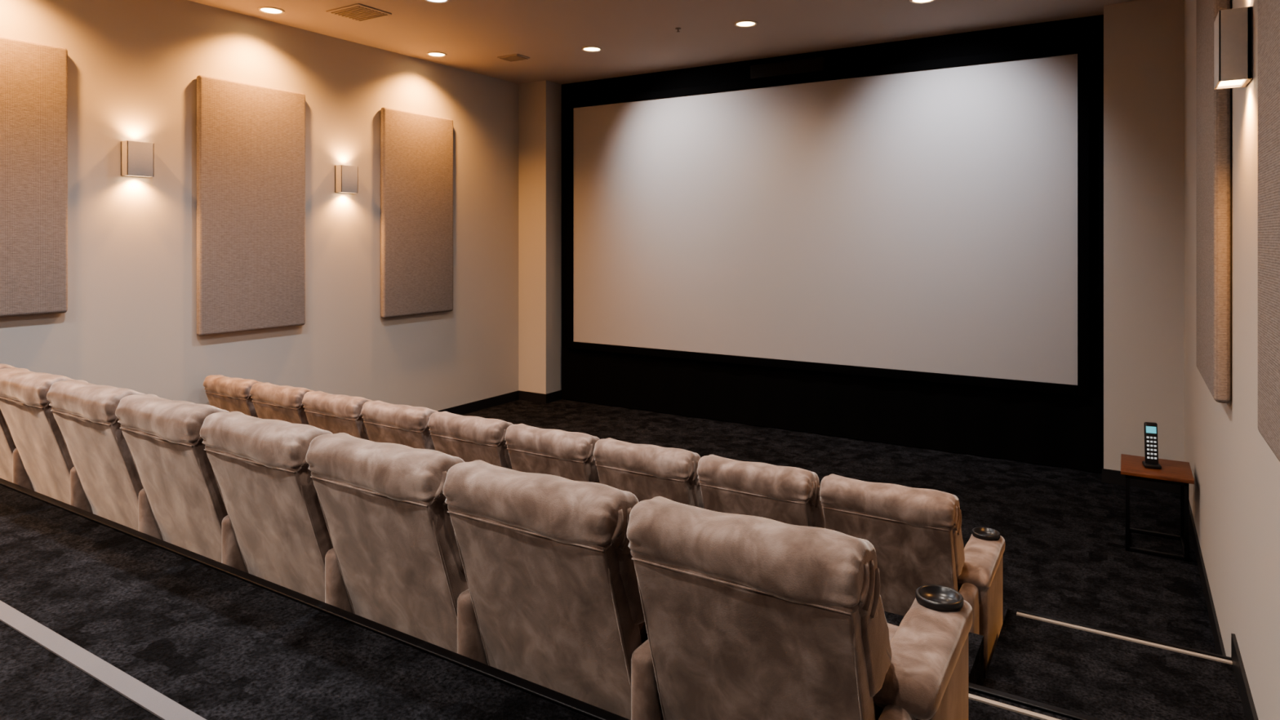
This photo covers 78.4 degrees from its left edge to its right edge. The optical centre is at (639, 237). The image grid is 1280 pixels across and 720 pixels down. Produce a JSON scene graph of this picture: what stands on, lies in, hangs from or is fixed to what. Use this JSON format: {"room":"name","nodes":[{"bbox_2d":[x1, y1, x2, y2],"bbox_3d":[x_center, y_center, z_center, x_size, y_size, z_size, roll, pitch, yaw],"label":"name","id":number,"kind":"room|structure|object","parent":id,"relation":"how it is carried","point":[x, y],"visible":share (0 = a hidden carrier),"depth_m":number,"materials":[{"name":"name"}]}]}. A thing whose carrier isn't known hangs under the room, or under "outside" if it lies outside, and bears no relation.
{"room":"home theater","nodes":[
{"label":"home theater","id":0,"kind":"room"},
{"bbox_2d":[0,0,518,410],"bbox_3d":[-4.726,0.060,6.743,0.200,4.560,12.080,0,0,32],"label":"wall","id":1,"kind":"structure","parent":0,"point":[129,322],"depth_m":7.89,"materials":[{"name":"paint"}]},
{"bbox_2d":[0,35,67,317],"bbox_3d":[-5.024,-0.470,5.998,0.071,2.180,1.130,0,0,32],"label":"acoustic panel","id":2,"kind":"object","parent":1,"relation":"attached to","point":[33,76],"visible":1,"depth_m":6.24,"materials":[{"name":"fabric"}]},
{"bbox_2d":[120,140,154,177],"bbox_3d":[-4.428,-0.690,6.923,0.113,0.300,0.220,0,0,32],"label":"wall sconce","id":3,"kind":"object","parent":1,"relation":"attached to","point":[137,158],"visible":1,"depth_m":6.87,"materials":[{"name":"silver"}]},
{"bbox_2d":[196,75,305,336],"bbox_3d":[-3.865,-0.300,7.867,0.071,2.460,1.130,0,0,32],"label":"acoustic panel","id":4,"kind":"object","parent":1,"relation":"attached to","point":[251,138],"visible":1,"depth_m":7.79,"materials":[{"name":"fabric"}]},
{"bbox_2d":[334,164,357,193],"bbox_3d":[-3.280,-0.650,8.775,0.113,0.300,0.220,0,0,32],"label":"wall sconce","id":5,"kind":"object","parent":1,"relation":"attached to","point":[345,176],"visible":1,"depth_m":8.71,"materials":[{"name":"silver"}]},
{"bbox_2d":[380,107,453,318],"bbox_3d":[-2.732,-0.290,9.695,0.071,2.480,1.130,0,0,32],"label":"acoustic panel","id":6,"kind":"object","parent":1,"relation":"attached to","point":[416,149],"visible":1,"depth_m":9.60,"materials":[{"name":"fabric"}]},
{"bbox_2d":[437,391,518,415],"bbox_3d":[-3.017,2.275,9.295,0.015,0.130,4.820,0,0,32],"label":"baseboard","id":7,"kind":"structure","parent":1,"relation":"attached to","point":[479,405],"depth_m":10.70,"materials":[{"name":"black wood"}]},
{"bbox_2d":[518,80,561,394],"bbox_3d":[-1.446,0.060,11.369,0.500,4.560,0.360,0,0,32],"label":"wall column","id":8,"kind":"structure","parent":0,"point":[540,102],"depth_m":11.22,"materials":[{"name":"paint"}]},
{"bbox_2d":[518,390,546,403],"bbox_3d":[-1.539,2.275,11.205,0.515,0.130,0.015,0,0,32],"label":"baseboard","id":9,"kind":"structure","parent":8,"relation":"attached to","point":[522,395],"depth_m":11.19,"materials":[{"name":"black wood"}]},
{"bbox_2d":[546,390,561,403],"bbox_3d":[-1.227,2.275,11.233,0.015,0.130,0.360,0,0,32],"label":"baseboard","id":10,"kind":"object","parent":8,"relation":"attached to","point":[554,396],"depth_m":11.22,"materials":[{"name":"black wood"}]},
{"bbox_2d":[0,484,1245,719],"bbox_3d":[-2.419,1.895,2.765,7.915,0.890,7.350,0,0,32],"label":"platform","id":11,"kind":"object","parent":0,"point":[219,645],"visible":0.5,"depth_m":3.00,"materials":[{"name":"grey carpet"}]},
{"bbox_2d":[0,363,33,490],"bbox_3d":[-3.945,1.304,5.252,0.931,1.052,0.950,0,0,32],"label":"recliner chair","id":12,"kind":"object","parent":11,"relation":"on","point":[12,469],"visible":0.13,"depth_m":4.80,"materials":[{"name":"beige fabric"}]},
{"bbox_2d":[0,368,92,513],"bbox_3d":[-3.263,1.304,4.829,0.816,1.052,0.950,0,0,32],"label":"recliner chair","id":13,"kind":"object","parent":11,"relation":"on","point":[33,428],"visible":0.35,"depth_m":4.48,"materials":[{"name":"beige fabric"}]},
{"bbox_2d":[0,600,206,719],"bbox_3d":[-2.309,1.447,2.941,7.915,0.006,0.065,0,0,32],"label":"floor strip","id":14,"kind":"object","parent":11,"relation":"on","point":[164,708],"visible":1,"depth_m":2.63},
{"bbox_2d":[46,379,162,540],"bbox_3d":[-2.629,1.304,4.436,0.816,1.052,0.950,0,0,32],"label":"recliner chair","id":15,"kind":"object","parent":11,"relation":"on","point":[83,411],"visible":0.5,"depth_m":4.10,"materials":[{"name":"beige fabric"}]},
{"bbox_2d":[115,394,247,573],"bbox_3d":[-1.996,1.304,4.044,0.816,1.052,0.950,0,0,32],"label":"recliner chair","id":16,"kind":"object","parent":11,"relation":"on","point":[174,468],"visible":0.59,"depth_m":3.71,"materials":[{"name":"beige fabric"}]},
{"bbox_2d":[200,411,353,613],"bbox_3d":[-1.363,1.304,3.651,0.816,1.052,0.950,0,0,32],"label":"recliner chair","id":17,"kind":"object","parent":11,"relation":"on","point":[262,473],"visible":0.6,"depth_m":3.31,"materials":[{"name":"beige fabric"}]},
{"bbox_2d":[0,478,630,719],"bbox_3d":[-1.954,1.444,3.514,7.915,0.012,0.043,0,0,32],"label":"trim","id":18,"kind":"structure","parent":11,"relation":"attached to","point":[568,702],"depth_m":2.96,"materials":[{"name":"black metal"}]},
{"bbox_2d":[305,432,488,665],"bbox_3d":[-0.730,1.304,3.259,0.816,1.052,0.950,0,0,32],"label":"recliner chair","id":19,"kind":"object","parent":11,"relation":"on","point":[384,508],"visible":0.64,"depth_m":2.92,"materials":[{"name":"beige fabric"}]},
{"bbox_2d":[442,459,663,719],"bbox_3d":[-0.097,1.304,2.866,0.816,1.052,0.950,0,0,32],"label":"recliner chair","id":20,"kind":"object","parent":11,"relation":"on","point":[548,563],"visible":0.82,"depth_m":2.53,"materials":[{"name":"beige fabric"}]},
{"bbox_2d":[626,496,973,719],"bbox_3d":[0.536,1.304,2.474,0.816,1.052,0.950,0,0,32],"label":"recliner chair","id":21,"kind":"object","parent":11,"relation":"on","point":[747,617],"visible":1,"depth_m":2.16,"materials":[{"name":"beige fabric"}]},
{"bbox_2d":[968,693,1060,719],"bbox_3d":[1.715,1.826,2.875,1.005,0.008,0.025,0,0,32],"label":"trim","id":22,"kind":"structure","parent":11,"relation":"attached to","point":[984,700],"depth_m":3.04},
{"bbox_2d":[968,682,1102,719],"bbox_3d":[1.753,1.824,2.937,1.005,0.012,0.040,0,0,32],"label":"trim","id":23,"kind":"structure","parent":11,"relation":"attached to","point":[1015,699],"depth_m":3.07,"materials":[{"name":"black metal"}]},
{"bbox_2d":[1016,608,1232,664],"bbox_3d":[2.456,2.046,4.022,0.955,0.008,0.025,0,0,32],"label":"trim","id":24,"kind":"structure","parent":11,"relation":"attached to","point":[1105,633],"depth_m":4.00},
{"bbox_2d":[188,0,1140,84],"bbox_3d":[-1.278,-2.320,4.605,8.315,0.200,12.080,0,0,32],"label":"ceiling","id":25,"kind":"structure","parent":0,"point":[634,37],"depth_m":8.20,"materials":[{"name":"paint"}]},
{"bbox_2d":[257,6,284,14],"bbox_3d":[-3.600,-2.214,7.668,0.244,0.012,0.244,0,0,32],"label":"recessed light","id":26,"kind":"object","parent":25,"relation":"in","point":[268,10],"visible":1,"depth_m":7.66,"materials":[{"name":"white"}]},
{"bbox_2d":[326,3,391,21],"bbox_3d":[-2.767,-2.210,7.740,0.480,0.020,0.400,0,0,32],"label":"ceiling vent","id":27,"kind":"object","parent":25,"relation":"attached to","point":[359,12],"depth_m":7.70,"materials":[{"name":"beige metal"}]},
{"bbox_2d":[426,51,447,57],"bbox_3d":[-2.462,-2.214,9.504,0.244,0.012,0.244,0,0,32],"label":"recessed light","id":28,"kind":"object","parent":25,"relation":"in","point":[434,54],"visible":1,"depth_m":9.50,"materials":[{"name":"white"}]},
{"bbox_2d":[425,0,449,3],"bbox_3d":[-1.892,-2.214,7.291,0.244,0.012,0.244,0,0,32],"label":"recessed light","id":29,"kind":"object","parent":25,"relation":"in","point":[429,1],"visible":1,"depth_m":7.37,"materials":[{"name":"white"}]},
{"bbox_2d":[497,53,529,62],"bbox_3d":[-1.557,-2.210,9.672,0.320,0.020,0.240,0,0,32],"label":"ceiling vent","id":30,"kind":"object","parent":25,"relation":"attached to","point":[515,57],"depth_m":9.64,"materials":[{"name":"metal"}]},
{"bbox_2d":[581,46,602,52],"bbox_3d":[-0.568,-2.214,9.236,0.244,0.012,0.244,0,0,32],"label":"recessed light","id":31,"kind":"object","parent":25,"relation":"in","point":[590,49],"visible":1,"depth_m":9.25,"materials":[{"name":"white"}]},
{"bbox_2d":[733,20,757,27],"bbox_3d":[1.097,-2.214,8.145,0.244,0.012,0.244,0,0,32],"label":"recessed light","id":32,"kind":"object","parent":25,"relation":"in","point":[743,24],"visible":1,"depth_m":8.15,"materials":[{"name":"white"}]},
{"bbox_2d":[909,0,935,4],"bbox_3d":[2.636,-2.214,7.308,0.244,0.012,0.244,0,0,32],"label":"recessed light","id":33,"kind":"object","parent":25,"relation":"in","point":[917,2],"visible":1,"depth_m":7.37,"materials":[{"name":"white"}]},
{"bbox_2d":[561,14,1103,471],"bbox_3d":[1.852,0.060,9.653,7.915,4.560,0.200,0,0,32],"label":"surround","id":34,"kind":"structure","parent":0,"point":[1088,28],"depth_m":8.46,"materials":[{"name":"black fabric"}]},
{"bbox_2d":[566,41,1089,396],"bbox_3d":[1.728,-0.181,9.553,6.490,3.530,0.080,0,0,32],"label":"projection screen","id":35,"kind":"object","parent":34,"relation":"attached to","point":[925,220],"visible":1,"depth_m":9.08,"materials":[{"name":"fabric"}]},
{"bbox_2d":[561,347,1101,472],"bbox_3d":[1.715,1.960,9.559,6.720,0.741,0.051,0,0,32],"label":"wall panel","id":36,"kind":"object","parent":34,"relation":"hanging from","point":[1046,428],"visible":1,"depth_m":9.08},
{"bbox_2d":[461,399,1217,653],"bbox_3d":[-1.278,2.440,4.605,8.315,0.200,12.080,0,0,32],"label":"floor","id":37,"kind":"structure","parent":0,"point":[1065,556],"depth_m":6.85,"materials":[{"name":"grey carpet"}]},
{"bbox_2d":[203,374,262,417],"bbox_3d":[-3.499,1.814,7.518,0.816,1.052,0.950,0,0,32],"label":"recliner chair","id":38,"kind":"object","parent":37,"relation":"on","point":[229,394],"visible":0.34,"depth_m":7.14,"materials":[{"name":"beige fabric"}]},
{"bbox_2d":[249,382,313,425],"bbox_3d":[-2.870,1.814,7.127,0.816,1.052,0.950,0,0,32],"label":"recliner chair","id":39,"kind":"object","parent":37,"relation":"on","point":[270,401],"visible":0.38,"depth_m":6.75,"materials":[{"name":"beige fabric"}]},
{"bbox_2d":[302,391,372,439],"bbox_3d":[-2.240,1.814,6.737,0.816,1.052,0.950,0,0,32],"label":"recliner chair","id":40,"kind":"object","parent":37,"relation":"on","point":[333,413],"visible":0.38,"depth_m":6.36,"materials":[{"name":"beige fabric"}]},
{"bbox_2d":[360,400,438,449],"bbox_3d":[-1.610,1.814,6.346,0.816,1.052,0.950,0,0,32],"label":"recliner chair","id":41,"kind":"object","parent":37,"relation":"on","point":[407,425],"visible":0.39,"depth_m":5.97,"materials":[{"name":"beige fabric"}]},
{"bbox_2d":[427,411,513,469],"bbox_3d":[-0.980,1.814,5.956,0.816,1.052,0.950,0,0,32],"label":"recliner chair","id":42,"kind":"object","parent":37,"relation":"on","point":[468,438],"visible":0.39,"depth_m":5.57,"materials":[{"name":"beige fabric"}]},
{"bbox_2d":[504,423,599,483],"bbox_3d":[-0.351,1.814,5.565,0.816,1.052,0.950,0,0,32],"label":"recliner chair","id":43,"kind":"object","parent":37,"relation":"on","point":[570,455],"visible":0.35,"depth_m":5.19,"materials":[{"name":"beige fabric"}]},
{"bbox_2d":[593,437,703,508],"bbox_3d":[0.279,1.814,5.175,0.816,1.052,0.950,0,0,32],"label":"recliner chair","id":44,"kind":"object","parent":37,"relation":"on","point":[646,471],"visible":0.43,"depth_m":4.80,"materials":[{"name":"beige fabric"}]},
{"bbox_2d":[697,454,825,528],"bbox_3d":[0.909,1.814,4.784,0.816,1.052,0.950,0,0,32],"label":"recliner chair","id":45,"kind":"object","parent":37,"relation":"on","point":[788,495],"visible":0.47,"depth_m":4.42,"materials":[{"name":"beige fabric"}]},
{"bbox_2d":[819,474,1004,682],"bbox_3d":[1.539,1.814,4.394,0.816,1.052,0.950,0,0,32],"label":"recliner chair","id":46,"kind":"object","parent":37,"relation":"on","point":[915,535],"visible":0.7,"depth_m":4.07,"materials":[{"name":"beige fabric"}]},
{"bbox_2d":[1120,453,1194,561],"bbox_3d":[3.920,2.040,5.971,0.450,0.600,0.540,0,0,32],"label":"side table","id":47,"kind":"object","parent":37,"relation":"on","point":[1172,472],"visible":0.98,"depth_m":5.86,"materials":[{"name":"brown wood"}]},
{"bbox_2d":[1142,422,1161,469],"bbox_3d":[3.879,1.575,5.953,0.110,0.329,0.116,0,0,24],"label":"cordless phone","id":48,"kind":"object","parent":47,"relation":"on","point":[1151,446],"visible":1,"depth_m":5.96,"materials":[{"name":"black plastic"}]},
{"bbox_2d":[1103,0,1184,471],"bbox_3d":[4.798,0.060,7.497,0.635,4.560,0.360,0,0,32],"label":"wall","id":49,"kind":"structure","parent":0,"point":[1144,40],"depth_m":7.34,"materials":[{"name":"paint"}]},
{"bbox_2d":[1102,468,1180,493],"bbox_3d":[4.693,2.275,7.341,0.650,0.130,0.015,0,0,32],"label":"baseboard","id":50,"kind":"structure","parent":49,"relation":"attached to","point":[1108,476],"depth_m":7.36,"materials":[{"name":"black wood"}]},
{"bbox_2d":[1184,0,1279,719],"bbox_3d":[2.171,0.060,2.466,0.200,4.560,12.080,0,0,32],"label":"wall","id":51,"kind":"structure","parent":0,"point":[1234,495],"depth_m":3.63,"materials":[{"name":"paint"}]},
{"bbox_2d":[1188,499,1226,656],"bbox_3d":[3.917,2.275,5.487,0.015,0.130,3.955,0,0,32],"label":"baseboard","id":52,"kind":"structure","parent":51,"relation":"attached to","point":[1217,637],"depth_m":5.02,"materials":[{"name":"black wood"}]},
{"bbox_2d":[1195,0,1231,403],"bbox_3d":[3.222,-0.360,4.427,0.071,2.380,1.200,0,0,32],"label":"acoustic panel","id":53,"kind":"object","parent":51,"relation":"attached to","point":[1213,107],"visible":1,"depth_m":3.96,"materials":[{"name":"fabric"}]},
{"bbox_2d":[1213,6,1252,89],"bbox_3d":[2.552,-0.810,3.383,0.113,0.300,0.220,0,0,32],"label":"wall sconce","id":54,"kind":"object","parent":51,"relation":"attached to","point":[1233,28],"visible":1,"depth_m":3.30,"materials":[{"name":"silver"}]},
{"bbox_2d":[1231,633,1258,719],"bbox_3d":[2.527,1.985,3.245,0.015,0.130,1.320,0,0,32],"label":"baseboard","id":55,"kind":"structure","parent":51,"relation":"attached to","point":[1246,699],"depth_m":3.46,"materials":[{"name":"black wood"}]},
{"bbox_2d":[1257,0,1279,462],"bbox_3d":[1.799,-0.445,2.132,0.071,2.210,1.150,0,0,32],"label":"acoustic panel","id":56,"kind":"object","parent":51,"relation":"attached to","point":[1268,11],"visible":1,"depth_m":2.39,"materials":[{"name":"fabric"}]}
]}

